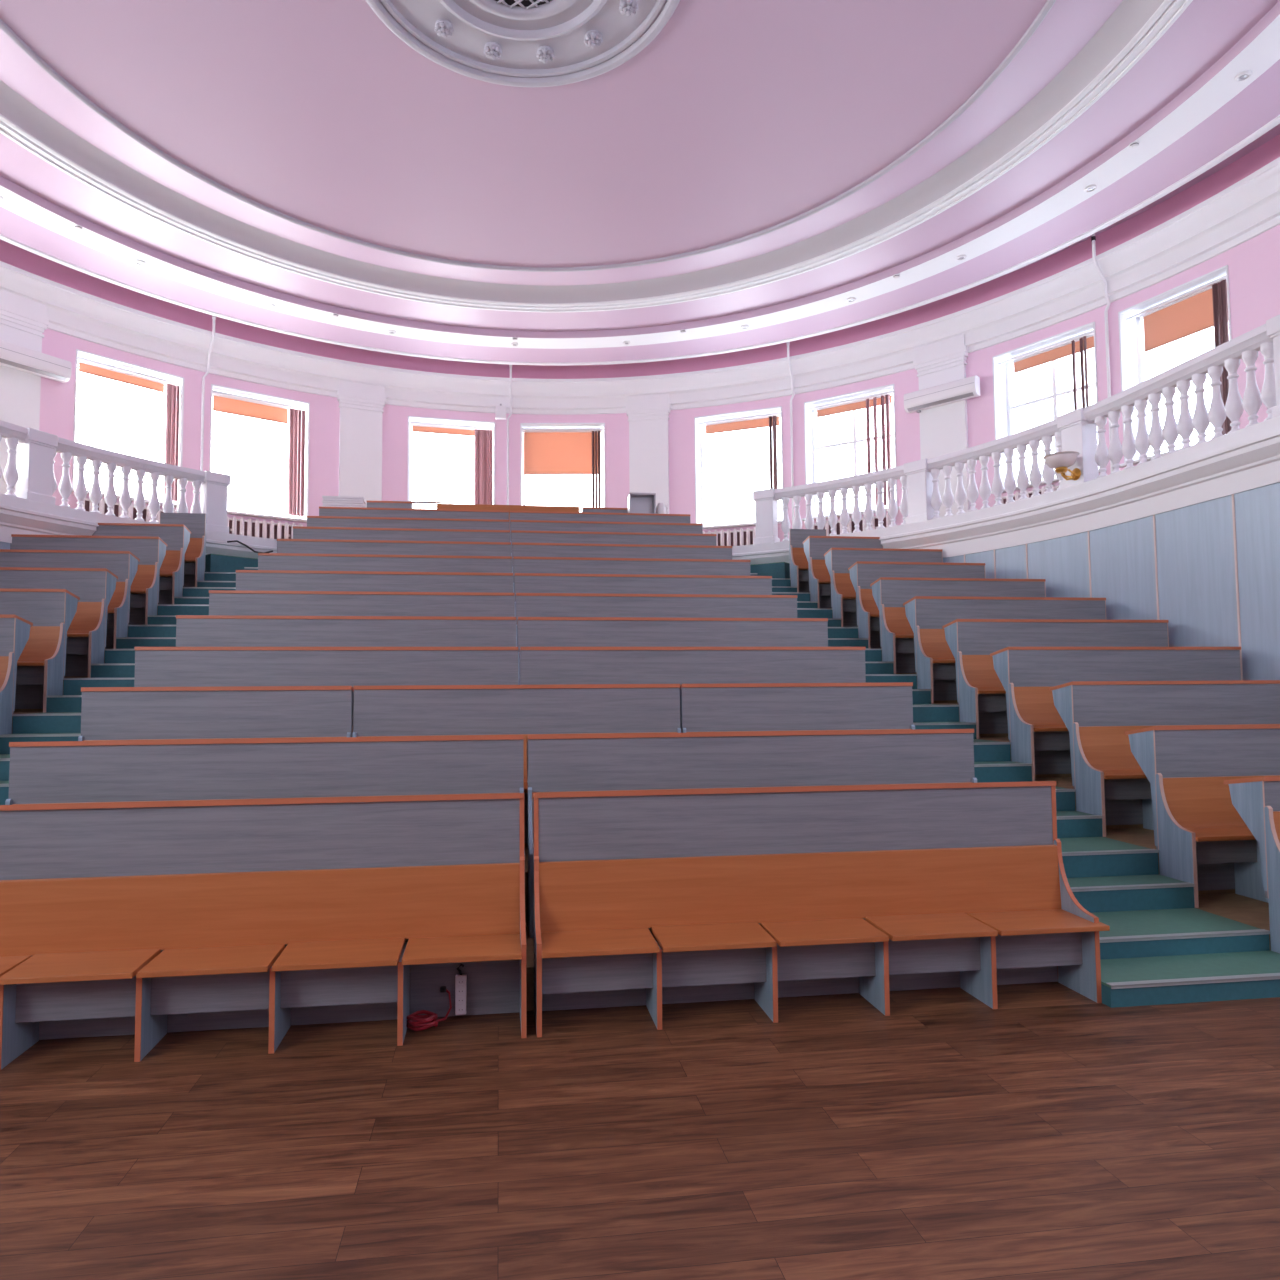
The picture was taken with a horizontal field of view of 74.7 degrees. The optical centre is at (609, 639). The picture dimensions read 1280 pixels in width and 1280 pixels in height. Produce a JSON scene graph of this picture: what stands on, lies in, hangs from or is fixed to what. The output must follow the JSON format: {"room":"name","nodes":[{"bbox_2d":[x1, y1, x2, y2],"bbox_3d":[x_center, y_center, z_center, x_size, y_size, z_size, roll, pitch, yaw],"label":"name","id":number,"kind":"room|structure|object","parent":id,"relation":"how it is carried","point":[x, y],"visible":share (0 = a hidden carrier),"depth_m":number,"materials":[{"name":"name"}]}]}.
{"room":"lecture hall","nodes":[
{"label":"lecture hall","id":0,"kind":"room"},
{"bbox_2d":[12,573,204,727],"bbox_3d":[-6.424,0.485,7.984,2.461,3.357,9.429,0,-3,-8],"label":"floor","id":1,"kind":"structure","parent":0,"point":[17,711],"depth_m":7.90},
{"bbox_2d":[0,614,32,734],"bbox_3d":[-6.236,0.361,6.939,2.367,1.162,0.579,0,-3,-8],"label":"bench","id":2,"kind":"object","parent":1,"relation":"on","point":[14,630],"visible":0.98,"depth_m":7.12,"materials":[{"name":"grey laminate"}]},
{"bbox_2d":[0,588,79,712],"bbox_3d":[-6.346,0.094,7.768,2.367,1.162,0.579,0,-3,-8],"label":"bench","id":3,"kind":"object","parent":1,"relation":"on","point":[41,663],"visible":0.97,"depth_m":7.89,"materials":[{"name":"grey laminate"}]},
{"bbox_2d":[0,567,117,677],"bbox_3d":[-6.407,-0.173,8.603,2.267,1.162,0.579,0,-3,-8],"label":"bench","id":4,"kind":"object","parent":1,"relation":"on","point":[95,587],"visible":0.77,"depth_m":8.71,"materials":[{"name":"grey laminate"}]},
{"bbox_2d":[0,549,139,648],"bbox_3d":[-6.474,-0.441,9.438,1.952,1.162,0.579,0,-3,-8],"label":"bench","id":5,"kind":"object","parent":1,"relation":"on","point":[124,564],"visible":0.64,"depth_m":9.53,"materials":[{"name":"grey laminate"}]},
{"bbox_2d":[10,534,166,624],"bbox_3d":[-6.498,-0.708,10.278,1.778,1.162,0.579,0,-3,-8],"label":"bench","id":6,"kind":"object","parent":1,"relation":"on","point":[151,551],"visible":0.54,"depth_m":10.35,"materials":[{"name":"grey laminate"}]},
{"bbox_2d":[92,523,190,603],"bbox_3d":[-6.313,-0.976,11.146,1.184,1.162,0.579,0,-3,-8],"label":"bench","id":7,"kind":"object","parent":1,"relation":"on","point":[176,537],"visible":0.43,"depth_m":11.19,"materials":[{"name":"grey laminate"}]},
{"bbox_2d":[160,513,205,586],"bbox_3d":[-6.129,-1.254,11.894,0.622,1.170,0.339,0,-3,-8],"label":"bench","id":8,"kind":"object","parent":1,"relation":"on","point":[194,561],"visible":0.41,"depth_m":12.03,"materials":[{"name":"grey laminate"}]},
{"bbox_2d":[524,843,533,1010],"bbox_3d":[-1.096,0.228,9.622,5.942,3.984,10.422,0,-3,-8],"label":"floor","id":9,"kind":"structure","parent":0,"point":[529,941],"depth_m":4.58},
{"bbox_2d":[78,686,353,740],"bbox_3d":[-2.685,0.900,5.724,1.766,1.162,0.579,0,-3,-8],"label":"bench","id":10,"kind":"object","parent":9,"relation":"on","point":[228,712],"visible":0.2,"depth_m":5.76,"materials":[{"name":"grey laminate"}]},
{"bbox_2d":[5,735,524,856],"bbox_3d":[-1.992,1.168,4.973,2.944,1.162,0.579,0,-3,-8],"label":"bench","id":11,"kind":"object","parent":9,"relation":"on","point":[50,772],"visible":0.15,"depth_m":5.00,"materials":[{"name":"grey laminate"}]},
{"bbox_2d":[134,647,517,686],"bbox_3d":[-2.208,0.633,6.631,2.950,1.162,0.579,0,-3,-8],"label":"bench","id":12,"kind":"object","parent":9,"relation":"on","point":[154,666],"visible":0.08,"depth_m":6.66,"materials":[{"name":"grey laminate"}]},
{"bbox_2d":[176,615,515,646],"bbox_3d":[-2.318,0.365,7.460,2.950,1.162,0.579,0,-3,-8],"label":"bench","id":13,"kind":"object","parent":9,"relation":"on","point":[191,630],"visible":0.09,"depth_m":7.49,"materials":[{"name":"grey laminate"}]},
{"bbox_2d":[209,590,514,616],"bbox_3d":[-2.428,0.098,8.289,2.950,1.162,0.579,0,-3,-8],"label":"bench","id":14,"kind":"object","parent":9,"relation":"on","point":[221,602],"visible":0.12,"depth_m":8.33,"materials":[{"name":"grey laminate"}]},
{"bbox_2d":[236,570,512,592],"bbox_3d":[-2.538,-0.170,9.117,2.950,1.162,0.579,0,-3,-8],"label":"bench","id":15,"kind":"object","parent":9,"relation":"on","point":[246,580],"visible":0.07,"depth_m":9.15,"materials":[{"name":"grey laminate"}]},
{"bbox_2d":[258,553,511,572],"bbox_3d":[-2.648,-0.437,9.946,2.950,1.162,0.579,0,-3,-8],"label":"bench","id":16,"kind":"object","parent":9,"relation":"on","point":[266,561],"visible":0.1,"depth_m":9.98,"materials":[{"name":"grey laminate"}]},
{"bbox_2d":[277,539,510,555],"bbox_3d":[-2.758,-0.705,10.775,2.950,1.162,0.579,0,-3,-8],"label":"bench","id":17,"kind":"object","parent":9,"relation":"on","point":[304,546],"visible":0.06,"depth_m":10.81,"materials":[{"name":"grey laminate"}]},
{"bbox_2d":[293,526,509,541],"bbox_3d":[-2.868,-0.972,11.604,2.950,1.162,0.579,0,-3,-8],"label":"bench","id":18,"kind":"object","parent":9,"relation":"on","point":[335,533],"visible":0.09,"depth_m":11.64,"materials":[{"name":"grey laminate"}]},
{"bbox_2d":[307,516,508,529],"bbox_3d":[-2.978,-1.240,12.433,2.950,1.162,0.579,0,-3,-8],"label":"bench","id":19,"kind":"object","parent":9,"relation":"on","point":[312,521],"visible":0.1,"depth_m":12.47,"materials":[{"name":"grey laminate"}]},
{"bbox_2d":[319,507,508,519],"bbox_3d":[-3.087,-1.507,13.262,2.950,1.162,0.579,0,-3,-8],"label":"bench","id":20,"kind":"object","parent":9,"relation":"on","point":[323,511],"visible":0.08,"depth_m":13.30,"materials":[{"name":"grey laminate"}]},
{"bbox_2d":[437,503,578,529],"bbox_3d":[-1.749,-1.897,14.469,2.420,0.801,0.370,0,-3,-8],"label":"bench","id":21,"kind":"object","parent":9,"relation":"on","point":[509,508],"visible":0.18,"depth_m":14.30,"materials":[{"name":"orange laminate"}]},
{"bbox_2d":[352,684,680,842],"bbox_3d":[-0.636,0.902,5.996,2.340,1.162,0.579,0,-3,-8],"label":"bench","id":22,"kind":"object","parent":9,"relation":"on","point":[395,710],"visible":0.17,"depth_m":6.03,"materials":[{"name":"grey laminate"}]},
{"bbox_2d":[510,511,690,522],"bbox_3d":[-0.135,-1.504,13.655,2.976,1.162,0.579,0,-3,-8],"label":"bench","id":23,"kind":"object","parent":9,"relation":"on","point":[514,515],"visible":0.07,"depth_m":13.69,"materials":[{"name":"grey laminate"}]},
{"bbox_2d":[628,492,655,513],"bbox_3d":[0.528,-2.250,13.956,0.440,0.360,0.220,0,-3,-8],"label":"open box","id":24,"kind":"object","parent":23,"relation":"on","point":[637,502],"visible":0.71,"depth_m":14.04,"materials":[{"name":"grey metal"}]},
{"bbox_2d":[510,520,702,541],"bbox_3d":[-0.025,-1.237,12.826,2.976,1.162,0.579,0,-3,-8],"label":"bench","id":25,"kind":"object","parent":9,"relation":"on","point":[523,525],"visible":0.07,"depth_m":12.86,"materials":[{"name":"grey laminate"}]},
{"bbox_2d":[511,530,716,555],"bbox_3d":[0.085,-0.969,11.997,2.976,1.162,0.579,0,-3,-8],"label":"bench","id":26,"kind":"object","parent":9,"relation":"on","point":[519,536],"visible":0.12,"depth_m":12.03,"materials":[{"name":"grey laminate"}]},
{"bbox_2d":[512,542,731,572],"bbox_3d":[0.195,-0.702,11.168,2.976,1.162,0.579,0,-3,-8],"label":"bench","id":27,"kind":"object","parent":9,"relation":"on","point":[518,549],"visible":0.09,"depth_m":11.20,"materials":[{"name":"grey laminate"}]},
{"bbox_2d":[513,556,750,592],"bbox_3d":[0.305,-0.434,10.339,2.976,1.162,0.579,0,-3,-8],"label":"bench","id":28,"kind":"object","parent":9,"relation":"on","point":[558,565],"visible":0.16,"depth_m":10.37,"materials":[{"name":"grey laminate"}]},
{"bbox_2d":[514,573,771,616],"bbox_3d":[0.415,-0.167,9.510,2.976,1.162,0.579,0,-3,-8],"label":"bench","id":29,"kind":"object","parent":9,"relation":"on","point":[523,582],"visible":0.09,"depth_m":9.54,"materials":[{"name":"grey laminate"}]},
{"bbox_2d":[516,593,796,646],"bbox_3d":[0.525,0.101,8.681,2.976,1.162,0.579,0,-3,-8],"label":"bench","id":30,"kind":"object","parent":9,"relation":"on","point":[527,604],"visible":0.16,"depth_m":8.72,"materials":[{"name":"grey laminate"}]},
{"bbox_2d":[517,617,827,684],"bbox_3d":[0.635,0.368,7.852,2.976,1.162,0.579,0,-3,-8],"label":"bench","id":31,"kind":"object","parent":9,"relation":"on","point":[531,631],"visible":0.12,"depth_m":7.88,"materials":[{"name":"grey laminate"}]},
{"bbox_2d":[519,647,865,684],"bbox_3d":[0.745,0.636,7.023,2.976,1.162,0.579,0,-3,-8],"label":"bench","id":32,"kind":"object","parent":9,"relation":"on","point":[538,665],"visible":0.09,"depth_m":7.05,"materials":[{"name":"grey laminate"}]},
{"bbox_2d":[527,729,976,937],"bbox_3d":[0.967,1.171,5.366,2.970,1.162,0.579,0,-3,-8],"label":"bench","id":33,"kind":"object","parent":9,"relation":"on","point":[700,760],"visible":0.27,"depth_m":5.39,"materials":[{"name":"grey laminate"}]},
{"bbox_2d":[680,682,914,732],"bbox_3d":[1.433,0.904,6.271,1.808,1.162,0.579,0,-3,-8],"label":"bench","id":34,"kind":"object","parent":9,"relation":"on","point":[729,707],"visible":0.17,"depth_m":6.30,"materials":[{"name":"grey laminate"}]},
{"bbox_2d":[0,0,1279,378],"bbox_3d":[-0.923,-6.575,8.468,19.995,0.760,19.995,-2,-4,29],"label":"ceiling","id":35,"kind":"structure","parent":0,"point":[766,166],"depth_m":11.28,"materials":[{"name":"pink paint"}]},
{"bbox_2d":[366,0,679,86],"bbox_3d":[-0.925,-6.851,8.483,3.488,0.147,3.488,0,-3,2],"label":"ceiling rose","id":36,"kind":"object","parent":35,"relation":"attached to","point":[516,43],"visible":1,"depth_m":9.41,"materials":[{"name":"white paint"}]},
{"bbox_2d":[496,0,548,9],"bbox_3d":[-0.925,-6.893,8.486,1.226,0.022,1.226,0,-3,-8],"label":"grille","id":37,"kind":"object","parent":36,"relation":"attached to","point":[500,4],"depth_m":9.06,"materials":[{"name":"metal"}]},
{"bbox_2d":[0,982,1279,1279],"bbox_3d":[-0.868,2.131,7.986,20.600,0.001,20.600,0,-3,-8],"label":"floor","id":38,"kind":"structure","parent":0,"point":[1053,1132],"depth_m":3.07,"materials":[{"name":"brown wood"}]},
{"bbox_2d":[0,554,257,804],"bbox_3d":[-4.765,0.353,8.529,1.616,3.660,10.068,0,-3,-8],"label":"staircase","id":39,"kind":"structure","parent":38,"relation":"on","point":[61,721],"depth_m":8.50,"materials":[{"name":"teal"}]},
{"bbox_2d":[0,793,526,1069],"bbox_3d":[-1.888,1.359,4.116,2.925,1.127,0.640,0,-3,-8],"label":"bench","id":40,"kind":"object","parent":38,"relation":"on","point":[149,921],"depth_m":4.12,"materials":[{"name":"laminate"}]},
{"bbox_2d":[407,986,451,1030],"bbox_3d":[-0.891,1.839,4.163,0.237,0.154,0.132,2,-4,-35],"label":"cable","id":41,"kind":"object","parent":38,"relation":"on","point":[415,1022],"visible":1,"depth_m":4.11,"materials":[{"name":"red plastic"}]},
{"bbox_2d":[532,781,1109,1036],"bbox_3d":[1.092,1.362,4.512,2.990,1.127,0.640,0,-3,-8],"label":"bench","id":42,"kind":"object","parent":38,"relation":"on","point":[652,899],"visible":1,"depth_m":4.47,"materials":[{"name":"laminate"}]},
{"bbox_2d":[750,562,1279,1007],"bbox_3d":[2.728,0.361,9.533,1.618,3.660,10.085,0,-3,-8],"label":"staircase","id":43,"kind":"structure","parent":38,"relation":"on","point":[1158,948],"depth_m":5.35,"materials":[{"name":"teal"}]},
{"bbox_2d":[0,482,1279,679],"bbox_3d":[-2.809,0.313,6.577,18.420,3.500,18.604,2,-4,-33],"label":"wall","id":44,"kind":"structure","parent":0,"point":[1210,569],"depth_m":8.49,"materials":[{"name":"blue"}]},
{"bbox_2d":[39,224,1279,541],"bbox_3d":[-1.596,-3.944,13.510,20.900,5.050,10.450,0,-3,-8],"label":"wall","id":45,"kind":"structure","parent":0,"point":[1254,264],"depth_m":15.81,"materials":[{"name":"pink paint"}]},
{"bbox_2d":[0,289,48,493],"bbox_3d":[-9.475,-3.500,13.211,0.172,3.970,0.990,-2,-4,30],"label":"pilaster","id":46,"kind":"object","parent":45,"relation":"attached to","point":[23,321],"visible":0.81,"depth_m":13.32,"materials":[{"name":"white paint"}]},
{"bbox_2d":[0,340,71,382],"bbox_3d":[-9.297,-4.448,13.286,0.227,0.370,1.320,-2,-4,30],"label":"air conditioner","id":47,"kind":"object","parent":46,"relation":"attached to","point":[14,356],"visible":1,"depth_m":13.34,"materials":[{"name":"white plastic"}]},
{"bbox_2d":[72,349,183,507],"bbox_3d":[-8.565,-3.658,14.854,0.535,2.436,1.870,-3,-4,40],"label":"window","id":48,"kind":"structure","parent":45,"relation":"in","point":[169,377],"depth_m":15.00,"materials":[{"name":"white"}]},
{"bbox_2d":[77,356,166,392],"bbox_3d":[-8.656,-4.700,14.891,0.090,0.247,1.454,-3,-4,40],"label":"roller blind","id":49,"kind":"object","parent":48,"relation":"attached to","point":[84,367],"visible":0.72,"depth_m":14.85,"materials":[{"name":"brown fabric"}]},
{"bbox_2d":[78,358,179,500],"bbox_3d":[-8.510,-3.675,14.813,0.079,2.204,1.689,-3,-4,40],"label":"vertical blind","id":50,"kind":"object","parent":48,"relation":"attached to","point":[173,389],"visible":0.87,"depth_m":15.36,"materials":[{"name":"pink fabric"}]},
{"bbox_2d":[83,498,176,523],"bbox_3d":[-8.399,-2.011,14.630,0.170,0.780,1.584,-3,-4,40],"label":"radiator","id":51,"kind":"object","parent":45,"relation":"attached to","point":[87,506],"visible":0.12,"depth_m":14.51,"materials":[{"name":"white metal"}]},
{"bbox_2d":[209,384,309,521],"bbox_3d":[-6.882,-3.582,16.415,1.939,2.436,0.535,2,-4,-36],"label":"window","id":52,"kind":"structure","parent":45,"relation":"in","point":[295,403],"depth_m":16.61,"materials":[{"name":"white"}]},
{"bbox_2d":[212,390,289,423],"bbox_3d":[-7.033,-4.556,16.428,1.454,0.387,0.090,2,-4,-37],"label":"roller blind","id":53,"kind":"object","parent":52,"relation":"attached to","point":[225,404],"visible":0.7,"depth_m":16.41,"materials":[{"name":"brown fabric"}]},
{"bbox_2d":[212,391,305,515],"bbox_3d":[-6.842,-3.599,16.362,1.752,2.204,0.084,2,-4,-36],"label":"vertical blind","id":54,"kind":"object","parent":52,"relation":"attached to","point":[296,429],"visible":1,"depth_m":16.77,"materials":[{"name":"pink fabric"}]},
{"bbox_2d":[227,516,302,538],"bbox_3d":[-6.752,-1.936,16.163,1.584,0.780,0.170,2,-4,-36],"label":"radiator","id":55,"kind":"object","parent":45,"relation":"attached to","point":[263,529],"visible":0.41,"depth_m":16.14,"materials":[{"name":"white metal"}]},
{"bbox_2d":[337,380,385,507],"bbox_3d":[-5.127,-3.305,17.227,0.990,3.970,0.172,1,-4,-25],"label":"pilaster","id":56,"kind":"object","parent":45,"relation":"attached to","point":[361,405],"visible":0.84,"depth_m":17.24,"materials":[{"name":"white paint"}]},
{"bbox_2d":[407,416,494,504],"bbox_3d":[-3.421,-3.513,18.059,1.956,2.436,0.535,0,-3,-14],"label":"window","id":57,"kind":"structure","parent":45,"relation":"in","point":[485,424],"depth_m":18.06,"materials":[{"name":"white"}]},
{"bbox_2d":[411,421,476,435],"bbox_3d":[-3.595,-4.568,18.130,1.401,0.217,0.090,1,-3,-15],"label":"roller blind","id":58,"kind":"object","parent":57,"relation":"attached to","point":[415,428],"visible":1,"depth_m":18.11,"materials":[{"name":"orange fabric"}]},
{"bbox_2d":[410,422,492,504],"bbox_3d":[-3.404,-3.531,17.995,1.770,2.204,0.085,0,-3,-14],"label":"vertical blind","id":59,"kind":"object","parent":57,"relation":"attached to","point":[483,452],"visible":0.7,"depth_m":18.18,"materials":[{"name":"pink fabric"}]},
{"bbox_2d":[520,423,605,507],"bbox_3d":[-1.023,-3.511,18.378,1.956,2.436,0.535,0,-3,-1],"label":"window","id":60,"kind":"structure","parent":45,"relation":"in","point":[522,425],"depth_m":18.43,"materials":[{"name":"white wood"}]},
{"bbox_2d":[523,428,601,474],"bbox_3d":[-1.046,-4.160,18.469,1.754,1.027,0.090,0,-3,-1],"label":"roller blind","id":61,"kind":"object","parent":60,"relation":"attached to","point":[545,452],"visible":1,"depth_m":18.46,"materials":[{"name":"orange fabric"}]},
{"bbox_2d":[523,429,602,506],"bbox_3d":[-1.023,-3.518,18.315,1.770,2.224,0.077,0,-3,-1],"label":"vertical blind","id":62,"kind":"object","parent":60,"relation":"attached to","point":[596,485],"visible":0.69,"depth_m":18.33,"materials":[{"name":"red fabric"}]},
{"bbox_2d":[0,157,1279,414],"bbox_3d":[-0.918,-5.847,8.428,19.920,0.740,19.920,0,-3,-8],"label":"crown molding","id":63,"kind":"structure","parent":45,"relation":"attached to","point":[1248,208],"depth_m":15.42,"materials":[{"name":"white paint"}]},
{"bbox_2d":[0,416,1279,564],"bbox_3d":[-0.870,-1.623,8.028,13.920,0.560,14.253,0,-3,-8],"label":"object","id":64,"kind":"structure","parent":45,"relation":"attached to","point":[1248,458],"depth_m":10.12,"materials":[{"name":"white paint"}]},
{"bbox_2d":[0,420,230,533],"bbox_3d":[-7.102,-2.323,7.824,1.575,0.915,10.421,-1,-3,6],"label":"balustrade","id":65,"kind":"object","parent":64,"relation":"on","point":[33,476],"visible":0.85,"depth_m":11.30,"materials":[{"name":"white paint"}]},
{"bbox_2d":[753,314,1279,543],"bbox_3d":[5.117,-2.302,9.594,1.679,0.915,10.601,1,-3,-22],"label":"balustrade","id":66,"kind":"object","parent":64,"relation":"on","point":[1076,430],"visible":0.83,"depth_m":9.96,"materials":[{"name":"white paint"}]},
{"bbox_2d":[1043,451,1080,479],"bbox_3d":[5.349,-2.033,9.894,0.426,0.292,0.388,1,-3,-17],"label":"wall lamp","id":67,"kind":"object","parent":66,"relation":"attached to","point":[1059,461],"visible":1,"depth_m":9.82,"materials":[{"name":"white glass"}]},
{"bbox_2d":[625,393,670,513],"bbox_3d":[0.841,-3.299,18.020,0.990,3.970,0.172,-1,-3,10],"label":"pilaster","id":68,"kind":"object","parent":45,"relation":"attached to","point":[648,415],"visible":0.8,"depth_m":18.04,"materials":[{"name":"white paint"}]},
{"bbox_2d":[703,527,755,545],"bbox_3d":[2.685,-1.927,17.417,1.584,0.780,0.170,-2,-3,21],"label":"radiator","id":69,"kind":"object","parent":45,"relation":"attached to","point":[736,537],"visible":0.28,"depth_m":17.42,"materials":[{"name":"white metal"}]},
{"bbox_2d":[694,406,783,528],"bbox_3d":[2.747,-3.572,17.694,1.974,2.436,0.535,-2,-3,21],"label":"window","id":70,"kind":"structure","parent":45,"relation":"in","point":[698,429],"depth_m":17.91,"materials":[{"name":"white"}]},
{"bbox_2d":[698,413,780,513],"bbox_3d":[2.724,-3.589,17.637,1.787,2.204,0.074,-2,-3,21],"label":"vertical blind","id":71,"kind":"object","parent":70,"relation":"attached to","point":[772,417],"visible":0.72,"depth_m":17.39,"materials":[{"name":"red fabric"}]},
{"bbox_2d":[704,412,780,433],"bbox_3d":[2.802,-4.598,17.786,1.648,0.277,0.090,-2,-3,21],"label":"roller blind","id":72,"kind":"object","parent":70,"relation":"attached to","point":[760,422],"visible":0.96,"depth_m":17.79,"materials":[{"name":"orange fabric"}]},
{"bbox_2d":[802,384,899,520],"bbox_3d":[4.800,-3.645,16.611,1.922,2.436,0.535,-3,-4,34],"label":"window","id":73,"kind":"structure","parent":45,"relation":"in","point":[811,448],"depth_m":16.98,"materials":[{"name":"white wood"}]},
{"bbox_2d":[808,391,892,506],"bbox_3d":[4.768,-3.662,16.565,1.735,2.204,0.078,-3,-4,35],"label":"vertical blind","id":74,"kind":"object","parent":73,"relation":"attached to","point":[885,402],"visible":0.78,"depth_m":16.24,"materials":[{"name":"pink fabric"}]},
{"bbox_2d":[815,390,892,417],"bbox_3d":[4.853,-4.691,16.693,1.578,0.237,0.090,-3,-4,35],"label":"roller blind","id":75,"kind":"object","parent":73,"relation":"attached to","point":[859,404],"visible":0.75,"depth_m":16.75,"materials":[{"name":"orange fabric"}]},
{"bbox_2d":[913,334,969,516],"bbox_3d":[6.087,-3.484,15.279,0.172,3.970,0.990,3,-4,-45],"label":"pilaster","id":76,"kind":"object","parent":45,"relation":"attached to","point":[944,428],"visible":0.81,"depth_m":15.25,"materials":[{"name":"white paint"}]},
{"bbox_2d":[904,375,979,412],"bbox_3d":[6.007,-4.439,15.197,0.227,0.370,1.320,3,-4,-45],"label":"air conditioner","id":77,"kind":"object","parent":76,"relation":"attached to","point":[966,388],"visible":1,"depth_m":15.09,"materials":[{"name":"white plastic"}]},
{"bbox_2d":[991,322,1099,493],"bbox_3d":[7.371,-3.803,14.058,0.535,2.436,1.835,2,-4,-35],"label":"window","id":78,"kind":"structure","parent":45,"relation":"in","point":[1002,382],"depth_m":14.67,"materials":[{"name":"white wood"}]},
{"bbox_2d":[998,331,1093,409],"bbox_3d":[7.319,-3.818,14.023,0.069,2.204,1.646,2,-4,-35],"label":"vertical blind","id":79,"kind":"object","parent":78,"relation":"attached to","point":[1083,356],"visible":0.66,"depth_m":13.59,"materials":[{"name":"red fabric"}]},
{"bbox_2d":[1011,330,1093,372],"bbox_3d":[7.450,-4.832,14.078,0.090,0.277,1.437,2,-4,-34],"label":"roller blind","id":80,"kind":"object","parent":78,"relation":"attached to","point":[1063,350],"visible":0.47,"depth_m":14.11,"materials":[{"name":"brown fabric"}]},
{"bbox_2d":[1091,233,1112,471],"bbox_3d":[7.652,-4.049,12.934,0.414,4.820,0.105,2,-4,-37],"label":"pipe","id":81,"kind":"object","parent":45,"relation":"attached to","point":[1093,238],"visible":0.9,"depth_m":13.04,"materials":[{"name":"white paint"}]},
{"bbox_2d":[1118,265,1231,467],"bbox_3d":[8.367,-3.908,12.265,0.535,2.436,1.697,1,-3,-23],"label":"window","id":82,"kind":"structure","parent":45,"relation":"in","point":[1131,332],"depth_m":12.96,"materials":[{"name":"white"}]},
{"bbox_2d":[1126,276,1231,434],"bbox_3d":[8.302,-3.923,12.238,0.070,2.204,1.506,1,-3,-23],"label":"vertical blind","id":83,"kind":"object","parent":82,"relation":"attached to","point":[1219,287],"visible":0.46,"depth_m":11.70,"materials":[{"name":"red fabric"}]},
{"bbox_2d":[1140,275,1227,351],"bbox_3d":[8.426,-4.758,12.273,0.090,0.637,1.296,1,-3,-23],"label":"roller blind","id":84,"kind":"object","parent":82,"relation":"attached to","point":[1191,314],"visible":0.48,"depth_m":12.34,"materials":[{"name":"brown fabric"}]},
{"bbox_2d":[790,580,1279,953],"bbox_3d":[4.505,0.496,9.437,2.449,3.357,9.429,0,-3,-8],"label":"floor","id":85,"kind":"structure","parent":0,"point":[1228,904],"depth_m":5.79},
{"bbox_2d":[789,529,826,591],"bbox_3d":[3.167,-1.214,13.127,0.607,1.110,0.339,0,-3,-8],"label":"bench","id":86,"kind":"object","parent":85,"relation":"on","point":[799,567],"visible":0.53,"depth_m":13.22,"materials":[{"name":"grey laminate"}]},
{"bbox_2d":[803,536,882,607],"bbox_3d":[3.534,-0.966,12.455,1.157,1.162,0.579,0,-3,-8],"label":"bench","id":87,"kind":"object","parent":85,"relation":"on","point":[815,547],"visible":0.45,"depth_m":12.43,"materials":[{"name":"grey laminate"}]},
{"bbox_2d":[824,548,942,626],"bbox_3d":[3.881,-0.698,11.658,1.637,1.162,0.579,0,-3,-8],"label":"bench","id":88,"kind":"object","parent":85,"relation":"on","point":[838,561],"visible":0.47,"depth_m":11.61,"materials":[{"name":"grey laminate"}]},
{"bbox_2d":[848,561,984,647],"bbox_3d":[4.056,-0.430,10.837,1.767,1.162,0.579,0,-3,-8],"label":"bench","id":89,"kind":"object","parent":85,"relation":"on","point":[863,574],"visible":0.38,"depth_m":10.81,"materials":[{"name":"grey laminate"}]},
{"bbox_2d":[870,577,1045,673],"bbox_3d":[4.260,-0.163,10.021,2.117,1.162,0.579,0,-3,-8],"label":"bench","id":90,"kind":"object","parent":85,"relation":"on","point":[889,594],"visible":0.46,"depth_m":9.96,"materials":[{"name":"grey laminate"}]},
{"bbox_2d":[903,596,1105,703],"bbox_3d":[4.444,0.105,9.202,2.267,1.162,0.579,0,-3,-8],"label":"bench","id":91,"kind":"object","parent":85,"relation":"on","point":[935,666],"visible":0.43,"depth_m":9.14,"materials":[{"name":"grey laminate"}]},
{"bbox_2d":[942,619,1168,738],"bbox_3d":[4.574,0.373,8.376,2.307,1.162,0.579,0,-3,-8],"label":"bench","id":92,"kind":"object","parent":85,"relation":"on","point":[981,695],"visible":0.45,"depth_m":8.32,"materials":[{"name":"grey laminate"}]},
{"bbox_2d":[990,647,1241,780],"bbox_3d":[4.688,0.640,7.547,2.317,1.162,0.579,0,-3,-8],"label":"bench","id":93,"kind":"object","parent":85,"relation":"on","point":[1038,735],"visible":0.45,"depth_m":7.49,"materials":[{"name":"grey laminate"}]},
{"bbox_2d":[1049,680,1279,836],"bbox_3d":[4.798,0.908,6.718,2.317,1.162,0.579,0,-3,-8],"label":"bench","id":94,"kind":"object","parent":85,"relation":"on","point":[1108,781],"visible":0.66,"depth_m":6.64,"materials":[{"name":"grey laminate"}]},
{"bbox_2d":[1125,724,1279,907],"bbox_3d":[4.908,1.175,5.889,2.317,1.162,0.579,0,-3,-8],"label":"bench","id":95,"kind":"object","parent":85,"relation":"on","point":[1201,839],"visible":0.86,"depth_m":5.78,"materials":[{"name":"grey laminate"}]},
{"bbox_2d":[1223,776,1279,952],"bbox_3d":[5.017,1.313,5.068,2.317,1.012,0.579,0,-3,-8],"label":"bench","id":96,"kind":"object","parent":85,"relation":"on","point":[1256,800],"visible":1,"depth_m":4.95,"materials":[{"name":"grey laminate"}]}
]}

